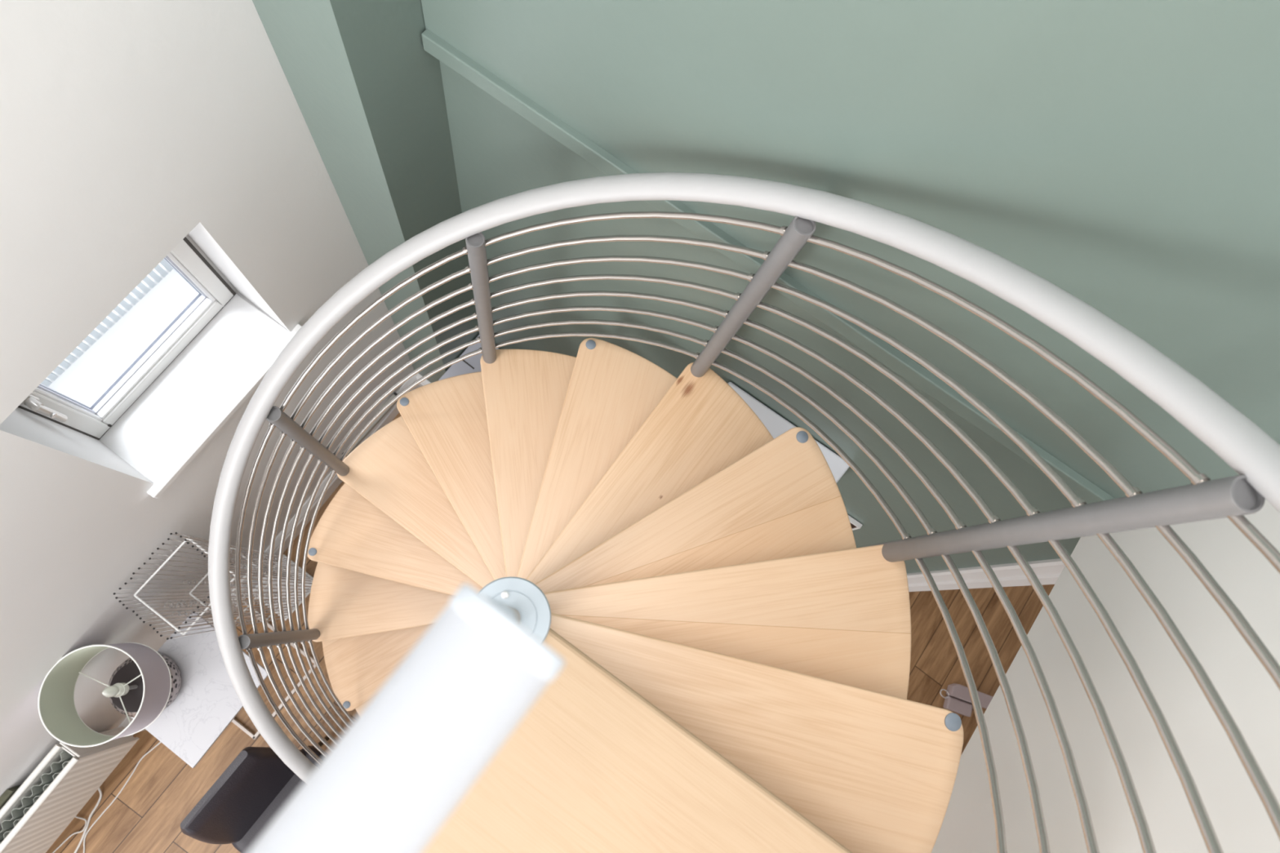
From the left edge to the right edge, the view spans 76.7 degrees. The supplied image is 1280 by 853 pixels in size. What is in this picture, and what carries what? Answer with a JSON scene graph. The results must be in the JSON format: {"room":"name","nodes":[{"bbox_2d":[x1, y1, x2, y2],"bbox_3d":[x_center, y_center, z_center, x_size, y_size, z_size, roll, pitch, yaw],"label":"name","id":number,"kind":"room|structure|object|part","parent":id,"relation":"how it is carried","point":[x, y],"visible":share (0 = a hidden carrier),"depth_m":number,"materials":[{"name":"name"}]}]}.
{"room":"spiral staircase","nodes":[
{"label":"spiral staircase","id":0,"kind":"room"},
{"bbox_2d":[0,0,414,796],"bbox_3d":[-1.867,0.469,1.229,0.240,5.295,4.915,36,75,1],"label":"wall","id":1,"kind":"structure","parent":0,"point":[130,130],"depth_m":1.90,"materials":[{"name":"beige paint"}]},
{"bbox_2d":[0,726,145,852],"bbox_3d":[-2.443,1.652,3.232,0.108,0.742,0.961,36,75,1],"label":"radiator","id":2,"kind":"object","parent":1,"relation":"attached to","point":[62,784],"visible":0.93,"depth_m":3.07,"materials":[{"name":"white metal"}]},
{"bbox_2d":[0,784,21,809],"bbox_3d":[-2.442,1.539,2.963,0.016,0.221,0.501,36,75,1],"label":"folded cloth","id":3,"kind":"object","parent":2,"relation":"hanging from","point":[8,793],"visible":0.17,"depth_m":2.94,"materials":[{"name":"fabric"}]},
{"bbox_3d":[-2.462,1.614,3.127,0.013,0.505,0.945,36,75,1],"label":"panel","id":4,"kind":"part","parent":2,"relation":"part of","materials":[{"name":"white metal"}]},
{"bbox_3d":[-2.166,1.267,3.245,0.068,0.475,0.006,36,75,1],"label":"panel","id":5,"kind":"part","parent":2,"relation":"part of","materials":[{"name":"white metal"}]},
{"bbox_2d":[17,235,302,498],"bbox_3d":[-1.361,-0.225,2.191,0.308,0.819,0.688,36,75,1],"label":"window","id":6,"kind":"structure","parent":1,"relation":"in","point":[171,402],"depth_m":2.52,"materials":[{"name":"white plastic"}]},
{"bbox_3d":[-1.577,-0.070,2.079,0.012,0.070,0.030,35,75,1],"label":"handle plate","id":7,"kind":"part","parent":6,"relation":"part of","materials":[{"name":"silver metal"}]},
{"bbox_3d":[-1.562,-0.043,2.128,0.046,0.128,0.026,36,75,1],"label":"handle lever","id":8,"kind":"part","parent":6,"relation":"part of","materials":[{"name":"silver metal"}]},
{"bbox_3d":[-1.456,-0.293,2.192,0.055,0.764,0.599,36,75,1],"label":"sash","id":9,"kind":"part","parent":6,"relation":"part of","materials":[{"name":"white plastic"}]},
{"bbox_3d":[-1.464,-0.297,2.189,0.048,0.813,0.656,36,75,1],"label":"frame","id":10,"kind":"part","parent":6,"relation":"part of","materials":[{"name":"white plastic"}]},
{"bbox_2d":[118,373,419,736],"bbox_3d":[-2.294,1.355,3.621,0.030,0.165,4.105,36,75,1],"label":"baseboard","id":11,"kind":"structure","parent":1,"relation":"attached to","point":[391,415],"depth_m":3.92,"materials":[{"name":"white"}]},
{"bbox_2d":[342,391,398,456],"bbox_3d":[-1.317,-0.008,3.961,0.037,0.034,0.392,38,75,1],"label":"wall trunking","id":12,"kind":"structure","parent":1,"relation":"attached to","point":[379,419],"depth_m":3.96,"materials":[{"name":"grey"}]},
{"bbox_2d":[252,0,479,382],"bbox_3d":[-0.577,-0.974,1.750,0.358,5.295,0.498,38,75,1],"label":"wall","id":13,"kind":"structure","parent":0,"point":[360,75],"depth_m":1.91,"materials":[{"name":"green paint"}]},
{"bbox_2d":[416,373,430,386],"bbox_3d":[-1.047,-0.172,4.155,0.233,0.165,0.032,38,75,1],"label":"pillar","id":14,"kind":"structure","parent":13,"relation":"attached to","point":[425,382],"depth_m":4.09,"materials":[{"name":"white"}]},
{"bbox_2d":[45,412,1054,852],"bbox_3d":[-0.136,1.919,3.947,5.200,0.100,6.200,38,75,1],"label":"floor","id":15,"kind":"structure","parent":0,"point":[146,816],"depth_m":3.81,"materials":[{"name":"brown wood"}]},
{"bbox_2d":[52,816,87,852],"bbox_3d":[-2.546,1.819,3.538,0.100,0.046,0.252,38,75,1],"label":"cable","id":16,"kind":"object","parent":15,"relation":"on","point":[77,817],"visible":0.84,"depth_m":3.56,"materials":[{"name":"white plastic"}]},
{"bbox_2d":[73,787,102,852],"bbox_3d":[-2.462,1.784,3.553,0.042,0.057,0.433,18,75,-4],"label":"cable","id":17,"kind":"object","parent":15,"relation":"on","point":[99,788],"visible":0.84,"depth_m":3.58,"materials":[{"name":"white plastic"}]},
{"bbox_2d":[83,741,161,852],"bbox_3d":[-2.296,1.628,3.639,0.085,0.006,0.904,34,75,0],"label":"cable","id":18,"kind":"object","parent":15,"relation":"on","point":[155,746],"visible":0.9,"depth_m":3.62,"materials":[{"name":"white plastic"}]},
{"bbox_2d":[113,532,313,639],"bbox_3d":[-1.657,0.665,3.314,0.250,1.243,0.298,38,75,1],"label":"wire basket","id":19,"kind":"object","parent":15,"relation":"on","point":[308,579],"visible":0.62,"depth_m":3.11,"materials":[{"name":"silver metal"}]},
{"bbox_3d":[-1.804,0.671,3.285,0.076,1.225,0.004,-34,84,-14],"label":"rod","id":20,"kind":"part","parent":19,"relation":"part of","materials":[{"name":"silver metal"}]},
{"bbox_3d":[-1.804,0.685,3.290,0.077,1.210,0.004,-36,84,-14],"label":"rod","id":21,"kind":"part","parent":19,"relation":"part of","materials":[{"name":"silver metal"}]},
{"bbox_3d":[-1.776,0.705,3.284,0.077,1.220,0.004,-39,85,-15],"label":"rod","id":22,"kind":"part","parent":19,"relation":"part of","materials":[{"name":"silver metal"}]},
{"bbox_3d":[-1.762,0.716,3.281,0.076,1.225,0.004,-41,86,-15],"label":"rod","id":23,"kind":"part","parent":19,"relation":"part of","materials":[{"name":"silver metal"}]},
{"bbox_3d":[-1.790,0.695,3.287,0.077,1.215,0.004,-37,85,-14],"label":"rod","id":24,"kind":"part","parent":19,"relation":"part of","materials":[{"name":"silver metal"}]},
{"bbox_3d":[-1.793,0.658,3.292,0.072,1.220,0.004,-33,84,-14],"label":"rod","id":25,"kind":"part","parent":19,"relation":"part of","materials":[{"name":"silver metal"}]},
{"bbox_3d":[-1.782,0.644,3.300,0.067,1.215,0.004,-32,84,-14],"label":"rod","id":26,"kind":"part","parent":19,"relation":"part of","materials":[{"name":"silver metal"}]},
{"bbox_3d":[-1.771,0.630,3.307,0.063,1.210,0.004,-31,83,-14],"label":"rod","id":27,"kind":"part","parent":19,"relation":"part of","materials":[{"name":"silver metal"}]},
{"bbox_3d":[-1.749,0.728,3.288,0.075,1.210,0.004,-42,86,-15],"label":"rod","id":28,"kind":"part","parent":19,"relation":"part of","materials":[{"name":"silver metal"}]},
{"bbox_3d":[-1.759,0.615,3.305,0.059,1.225,0.004,-29,83,-14],"label":"rod","id":29,"kind":"part","parent":19,"relation":"part of","materials":[{"name":"silver metal"}]},
{"bbox_3d":[-1.735,0.738,3.285,0.004,1.215,0.075,45,75,3],"label":"rod","id":30,"kind":"part","parent":19,"relation":"part of","materials":[{"name":"silver metal"}]},
{"bbox_3d":[-1.748,0.601,3.312,0.055,1.220,0.004,-27,82,-13],"label":"rod","id":31,"kind":"part","parent":19,"relation":"part of","materials":[{"name":"silver metal"}]},
{"bbox_3d":[-1.726,0.574,3.327,0.047,1.210,0.004,-23,81,-13],"label":"rod","id":32,"kind":"part","parent":19,"relation":"part of","materials":[{"name":"silver metal"}]},
{"bbox_3d":[-1.737,0.587,3.320,0.051,1.215,0.004,-25,82,-13],"label":"rod","id":33,"kind":"part","parent":19,"relation":"part of","materials":[{"name":"silver metal"}]},
{"bbox_3d":[-1.721,0.748,3.282,0.004,1.220,0.075,43,75,3],"label":"rod","id":34,"kind":"part","parent":19,"relation":"part of","materials":[{"name":"silver metal"}]},
{"bbox_3d":[-1.708,0.758,3.280,0.004,1.225,0.075,42,75,2],"label":"rod","id":35,"kind":"part","parent":19,"relation":"part of","materials":[{"name":"silver metal"}]},
{"bbox_3d":[-1.714,0.558,3.325,0.044,1.225,0.004,-20,81,-12],"label":"rod","id":36,"kind":"part","parent":19,"relation":"part of","materials":[{"name":"silver metal"}]},
{"bbox_3d":[-1.695,0.770,3.287,0.004,1.210,0.074,40,75,2],"label":"rod","id":37,"kind":"part","parent":19,"relation":"part of","materials":[{"name":"silver metal"}]},
{"bbox_3d":[-1.667,0.790,3.281,0.004,1.220,0.075,37,75,1],"label":"rod","id":38,"kind":"part","parent":19,"relation":"part of","materials":[{"name":"silver metal"}]},
{"bbox_3d":[-1.681,0.780,3.284,0.004,1.215,0.075,38,75,1],"label":"rod","id":39,"kind":"part","parent":19,"relation":"part of","materials":[{"name":"silver metal"}]},
{"bbox_3d":[-1.703,0.544,3.332,0.040,1.220,0.004,-16,80,-12],"label":"rod","id":40,"kind":"part","parent":19,"relation":"part of","materials":[{"name":"silver metal"}]},
{"bbox_3d":[-1.692,0.530,3.339,0.037,1.215,0.004,-12,79,-11],"label":"rod","id":41,"kind":"part","parent":19,"relation":"part of","materials":[{"name":"silver metal"}]},
{"bbox_3d":[-1.653,0.800,3.278,0.004,1.225,0.075,35,75,1],"label":"rod","id":42,"kind":"part","parent":19,"relation":"part of","materials":[{"name":"silver metal"}]},
{"bbox_3d":[-1.681,0.517,3.346,0.033,1.210,0.004,-7,78,-10],"label":"rod","id":43,"kind":"part","parent":19,"relation":"part of","materials":[{"name":"silver metal"}]},
{"bbox_3d":[-1.669,0.501,3.344,0.031,1.225,0.004,0,77,-8],"label":"rod","id":44,"kind":"part","parent":19,"relation":"part of","materials":[{"name":"silver metal"}]},
{"bbox_3d":[-1.628,0.810,3.285,0.004,1.215,0.073,32,75,0],"label":"rod","id":45,"kind":"part","parent":19,"relation":"part of","materials":[{"name":"silver metal"}]},
{"bbox_3d":[-1.657,0.500,3.349,0.029,1.220,0.004,2,77,-8],"label":"rod","id":46,"kind":"part","parent":19,"relation":"part of","materials":[{"name":"silver metal"}]},
{"bbox_3d":[-1.616,0.795,3.287,0.004,1.220,0.069,32,75,0],"label":"rod","id":47,"kind":"part","parent":19,"relation":"part of","materials":[{"name":"silver metal"}]},
{"bbox_3d":[-1.605,0.781,3.289,0.004,1.225,0.065,32,75,0],"label":"rod","id":48,"kind":"part","parent":19,"relation":"part of","materials":[{"name":"silver metal"}]},
{"bbox_3d":[-1.644,0.511,3.351,0.027,1.215,0.004,-1,77,-9],"label":"rod","id":49,"kind":"part","parent":19,"relation":"part of","materials":[{"name":"silver metal"}]},
{"bbox_3d":[-1.631,0.522,3.353,0.025,1.210,0.004,-5,78,-9],"label":"rod","id":50,"kind":"part","parent":19,"relation":"part of","materials":[{"name":"silver metal"}]},
{"bbox_3d":[-1.594,0.768,3.302,0.004,1.210,0.060,31,75,0],"label":"rod","id":51,"kind":"part","parent":19,"relation":"part of","materials":[{"name":"silver metal"}]},
{"bbox_3d":[-1.616,0.531,3.345,0.024,1.225,0.004,-9,79,-10],"label":"rod","id":52,"kind":"part","parent":19,"relation":"part of","materials":[{"name":"silver metal"}]},
{"bbox_3d":[-1.583,0.753,3.304,0.004,1.215,0.056,31,75,-1],"label":"rod","id":53,"kind":"part","parent":19,"relation":"part of","materials":[{"name":"silver metal"}]},
{"bbox_3d":[-1.603,0.542,3.347,0.022,1.220,0.004,-14,80,-11],"label":"rod","id":54,"kind":"part","parent":19,"relation":"part of","materials":[{"name":"silver metal"}]},
{"bbox_3d":[-1.571,0.739,3.307,0.004,1.220,0.052,30,75,-1],"label":"rod","id":55,"kind":"part","parent":19,"relation":"part of","materials":[{"name":"silver metal"}]},
{"bbox_3d":[-1.589,0.553,3.349,0.021,1.215,0.004,-20,81,-12],"label":"rod","id":56,"kind":"part","parent":19,"relation":"part of","materials":[{"name":"silver metal"}]},
{"bbox_3d":[-1.560,0.724,3.309,0.004,1.225,0.048,29,75,-1],"label":"rod","id":57,"kind":"part","parent":19,"relation":"part of","materials":[{"name":"silver metal"}]},
{"bbox_3d":[-1.576,0.564,3.351,0.020,1.210,0.004,-26,82,-13],"label":"rod","id":58,"kind":"part","parent":19,"relation":"part of","materials":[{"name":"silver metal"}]},
{"bbox_3d":[-1.550,0.711,3.321,0.004,1.210,0.043,28,75,-1],"label":"rod","id":59,"kind":"part","parent":19,"relation":"part of","materials":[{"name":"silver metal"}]},
{"bbox_3d":[-1.562,0.573,3.343,0.020,1.225,0.004,-33,84,-14],"label":"rod","id":60,"kind":"part","parent":19,"relation":"part of","materials":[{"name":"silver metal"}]},
{"bbox_3d":[-1.548,0.584,3.345,0.019,1.220,0.004,-41,86,-15],"label":"rod","id":61,"kind":"part","parent":19,"relation":"part of","materials":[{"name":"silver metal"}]},
{"bbox_3d":[-1.535,0.596,3.347,0.004,1.215,0.019,38,75,1],"label":"rod","id":62,"kind":"part","parent":19,"relation":"part of","materials":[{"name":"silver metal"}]},
{"bbox_3d":[-1.538,0.697,3.324,0.004,1.215,0.039,27,75,-2],"label":"rod","id":63,"kind":"part","parent":19,"relation":"part of","materials":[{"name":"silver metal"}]},
{"bbox_3d":[-1.526,0.682,3.326,0.004,1.220,0.035,25,75,-2],"label":"rod","id":64,"kind":"part","parent":19,"relation":"part of","materials":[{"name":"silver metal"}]},
{"bbox_3d":[-1.522,0.607,3.349,0.004,1.210,0.019,32,75,0],"label":"rod","id":65,"kind":"part","parent":19,"relation":"part of","materials":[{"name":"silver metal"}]},
{"bbox_3d":[-1.493,0.640,3.344,0.004,1.215,0.022,17,75,-4],"label":"rod","id":66,"kind":"part","parent":19,"relation":"part of","materials":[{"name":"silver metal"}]},
{"bbox_3d":[-1.515,0.667,3.329,0.004,1.225,0.031,23,75,-3],"label":"rod","id":67,"kind":"part","parent":19,"relation":"part of","materials":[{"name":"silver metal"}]},
{"bbox_3d":[-1.507,0.616,3.342,0.004,1.225,0.019,24,75,-2],"label":"rod","id":68,"kind":"part","parent":19,"relation":"part of","materials":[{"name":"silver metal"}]},
{"bbox_3d":[-1.494,0.627,3.344,0.004,1.220,0.020,17,75,-4],"label":"rod","id":69,"kind":"part","parent":19,"relation":"part of","materials":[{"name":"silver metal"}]},
{"bbox_3d":[-1.505,0.654,3.341,0.004,1.210,0.026,21,75,-3],"label":"rod","id":70,"kind":"part","parent":19,"relation":"part of","materials":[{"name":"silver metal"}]},
{"bbox_3d":[-1.720,0.778,3.915,0.222,0.015,0.230,38,75,1],"label":"plate","id":71,"kind":"part","parent":19,"relation":"part of","materials":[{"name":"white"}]},
{"bbox_3d":[-1.719,0.776,3.906,0.192,0.003,0.200,38,75,1],"label":"mirror plate","id":72,"kind":"part","parent":19,"relation":"part of","materials":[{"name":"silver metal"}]},
{"bbox_2d":[130,612,316,768],"bbox_3d":[-1.765,1.087,3.457,0.402,0.750,0.424,38,75,1],"label":"side table","id":73,"kind":"object","parent":15,"relation":"on","point":[206,701],"visible":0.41,"depth_m":3.10,"materials":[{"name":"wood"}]},
{"bbox_2d":[37,642,181,747],"bbox_3d":[-1.827,0.929,2.864,0.322,0.448,0.322,38,75,1],"label":"table lamp","id":74,"kind":"object","parent":73,"relation":"on","point":[145,684],"visible":1,"depth_m":2.77,"materials":[{"name":"fabric"}]},
{"bbox_3d":[-1.812,0.906,2.760,0.038,0.082,0.038,38,75,1],"label":"bulb","id":75,"kind":"part","parent":74,"relation":"part of","materials":[{"name":"white glass"}]},
{"bbox_3d":[-1.841,0.951,2.957,0.180,0.011,0.180,38,75,1],"label":"lid","id":76,"kind":"part","parent":74,"relation":"part of","materials":[{"name":"brown metal"}]},
{"bbox_3d":[-1.834,0.940,2.908,0.014,0.095,0.014,38,75,1],"label":"stem","id":77,"kind":"part","parent":74,"relation":"part of","materials":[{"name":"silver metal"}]},
{"bbox_3d":[-1.811,0.904,2.752,0.316,0.210,0.316,38,75,1],"label":"lamp shade","id":78,"kind":"part","parent":74,"relation":"part of","materials":[{"name":"grey fabric"}]},
{"bbox_3d":[-1.788,0.822,3.524,0.017,0.732,0.016,38,75,1],"label":"leg","id":79,"kind":"part","parent":73,"relation":"part of","materials":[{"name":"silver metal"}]},
{"bbox_3d":[-1.811,1.172,3.808,0.387,0.021,0.424,38,75,1],"label":"frame","id":80,"kind":"part","parent":73,"relation":"part of","materials":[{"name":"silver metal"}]},
{"bbox_2d":[180,735,329,852],"bbox_3d":[-1.406,1.602,3.320,0.581,0.890,0.460,38,75,1],"label":"dining chair","id":81,"kind":"object","parent":15,"relation":"on","point":[240,806],"visible":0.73,"depth_m":3.07,"materials":[{"name":"black leather"},{"name":"black metal"}]},
{"bbox_3d":[-1.532,1.435,3.137,0.185,0.500,0.430,38,75,1],"label":"backrest","id":82,"kind":"part","parent":81,"relation":"part of","materials":[{"name":"grey leather"}]},
{"bbox_3d":[-1.362,1.646,3.346,0.460,0.082,0.460,38,75,1],"label":"seat","id":83,"kind":"part","parent":81,"relation":"part of","materials":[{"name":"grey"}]},
{"bbox_3d":[-1.430,1.421,3.614,0.022,0.396,0.040,-18,80,-12],"label":"leg","id":84,"kind":"part","parent":81,"relation":"part of","materials":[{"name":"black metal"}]},
{"bbox_2d":[438,334,499,380],"bbox_3d":[-0.774,-0.173,3.921,0.196,0.696,0.280,38,75,1],"label":"base cabinet","id":85,"kind":"object","parent":15,"relation":"on","point":[472,364],"visible":0.12,"depth_m":3.58,"materials":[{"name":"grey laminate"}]},
{"bbox_2d":[208,172,1279,852],"bbox_3d":[-0.457,0.695,2.035,1.774,4.051,2.227,38,75,1],"label":"spiral staircase","id":86,"kind":"structure","parent":15,"relation":"on","point":[589,602],"depth_m":1.47,"materials":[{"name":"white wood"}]},
{"bbox_3d":[-0.452,0.586,0.126,0.047,0.047,1.338,38,75,1],"label":"landing rail","id":87,"kind":"part","parent":86,"relation":"part of","materials":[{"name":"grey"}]},
{"bbox_3d":[-0.116,0.167,0.691,0.027,0.775,0.027,38,75,1],"label":"newel post","id":88,"kind":"part","parent":86,"relation":"part of","materials":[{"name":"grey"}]},
{"bbox_3d":[-0.171,0.252,1.064,0.107,0.018,0.107,38,75,1],"label":"hub plate","id":89,"kind":"part","parent":86,"relation":"part of","materials":[{"name":"grey metal"}]},
{"bbox_3d":[-0.390,0.467,2.380,1.532,2.889,1.401,-17,80,-12],"label":"rod","id":90,"kind":"part","parent":86,"relation":"part of","materials":[{"name":"silver metal"}]},
{"bbox_3d":[-0.355,0.506,2.273,1.533,2.889,1.533,38,75,1],"label":"rod","id":91,"kind":"part","parent":86,"relation":"part of","materials":[{"name":"silver metal"}]},
{"bbox_3d":[-0.341,0.484,2.177,1.533,2.889,1.533,38,75,1],"label":"rod","id":92,"kind":"part","parent":86,"relation":"part of","materials":[{"name":"silver metal"}]},
{"bbox_3d":[-0.327,0.462,2.081,1.533,2.889,1.533,38,75,1],"label":"rod","id":93,"kind":"part","parent":86,"relation":"part of","materials":[{"name":"silver metal"}]},
{"bbox_2d":[939,683,993,716],"bbox_3d":[1.832,1.489,4.253,0.557,0.060,0.140,21,75,-3],"label":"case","id":94,"kind":"object","parent":15,"relation":"on","point":[958,691],"visible":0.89,"depth_m":4.22,"materials":[{"name":"grey"}]},
{"bbox_2d":[421,0,1279,573],"bbox_3d":[0.452,-0.376,1.764,2.073,5.295,0.281,34,75,0],"label":"wall","id":95,"kind":"structure","parent":0,"point":[1124,155],"depth_m":1.29,"materials":[{"name":"green paint"}]},
{"bbox_2d":[421,28,1115,503],"bbox_3d":[0.291,-0.331,1.725,1.799,0.052,0.050,34,75,0],"label":"trim","id":96,"kind":"structure","parent":95,"relation":"attached to","point":[433,44],"depth_m":1.70,"materials":[{"name":"green paint"}]},
{"bbox_2d":[727,382,849,483],"bbox_3d":[0.407,0.049,2.539,0.447,0.270,0.082,34,75,0],"label":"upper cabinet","id":97,"kind":"object","parent":95,"relation":"attached to","point":[776,425],"visible":0.09,"depth_m":2.42,"materials":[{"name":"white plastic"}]},
{"bbox_2d":[848,515,862,530],"bbox_3d":[0.666,0.309,2.911,0.219,0.200,0.016,34,75,0],"label":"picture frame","id":98,"kind":"object","parent":95,"relation":"attached to","point":[855,525],"visible":0.17,"depth_m":2.81,"materials":[{"name":"white"}]},
{"bbox_2d":[906,558,1065,591],"bbox_3d":[1.056,0.535,3.059,0.090,2.565,0.161,38,75,1],"label":"baseboard","id":99,"kind":"structure","parent":95,"relation":"attached to","point":[1047,571],"depth_m":2.48,"materials":[{"name":"white wood"}]},
{"bbox_2d":[931,498,1279,852],"bbox_3d":[0.743,0.671,0.237,0.215,2.728,2.400,37,75,1],"label":"wall","id":100,"kind":"structure","parent":0,"point":[1239,819],"depth_m":1.32,"materials":[{"name":"white paint"}]},
{"label":"outside","id":101,"kind":"structure","parent":0,"visible":0},
{"bbox_2d":[45,262,195,409],"bbox_3d":[-4.760,-2.262,4.333,7.550,0.100,10.000,38,75,1],"label":"ground","id":102,"kind":"structure","parent":101,"point":[91,371],"depth_m":4.17,"materials":[{"name":"white"}]},
{"bbox_2d":[40,258,173,386],"bbox_3d":[-2.620,-0.717,3.776,0.052,0.900,2.470,38,75,1],"label":"fence","id":103,"kind":"object","parent":102,"relation":"on","point":[147,280],"visible":0.12,"depth_m":4.14,"materials":[{"name":"grey"}]}
]}

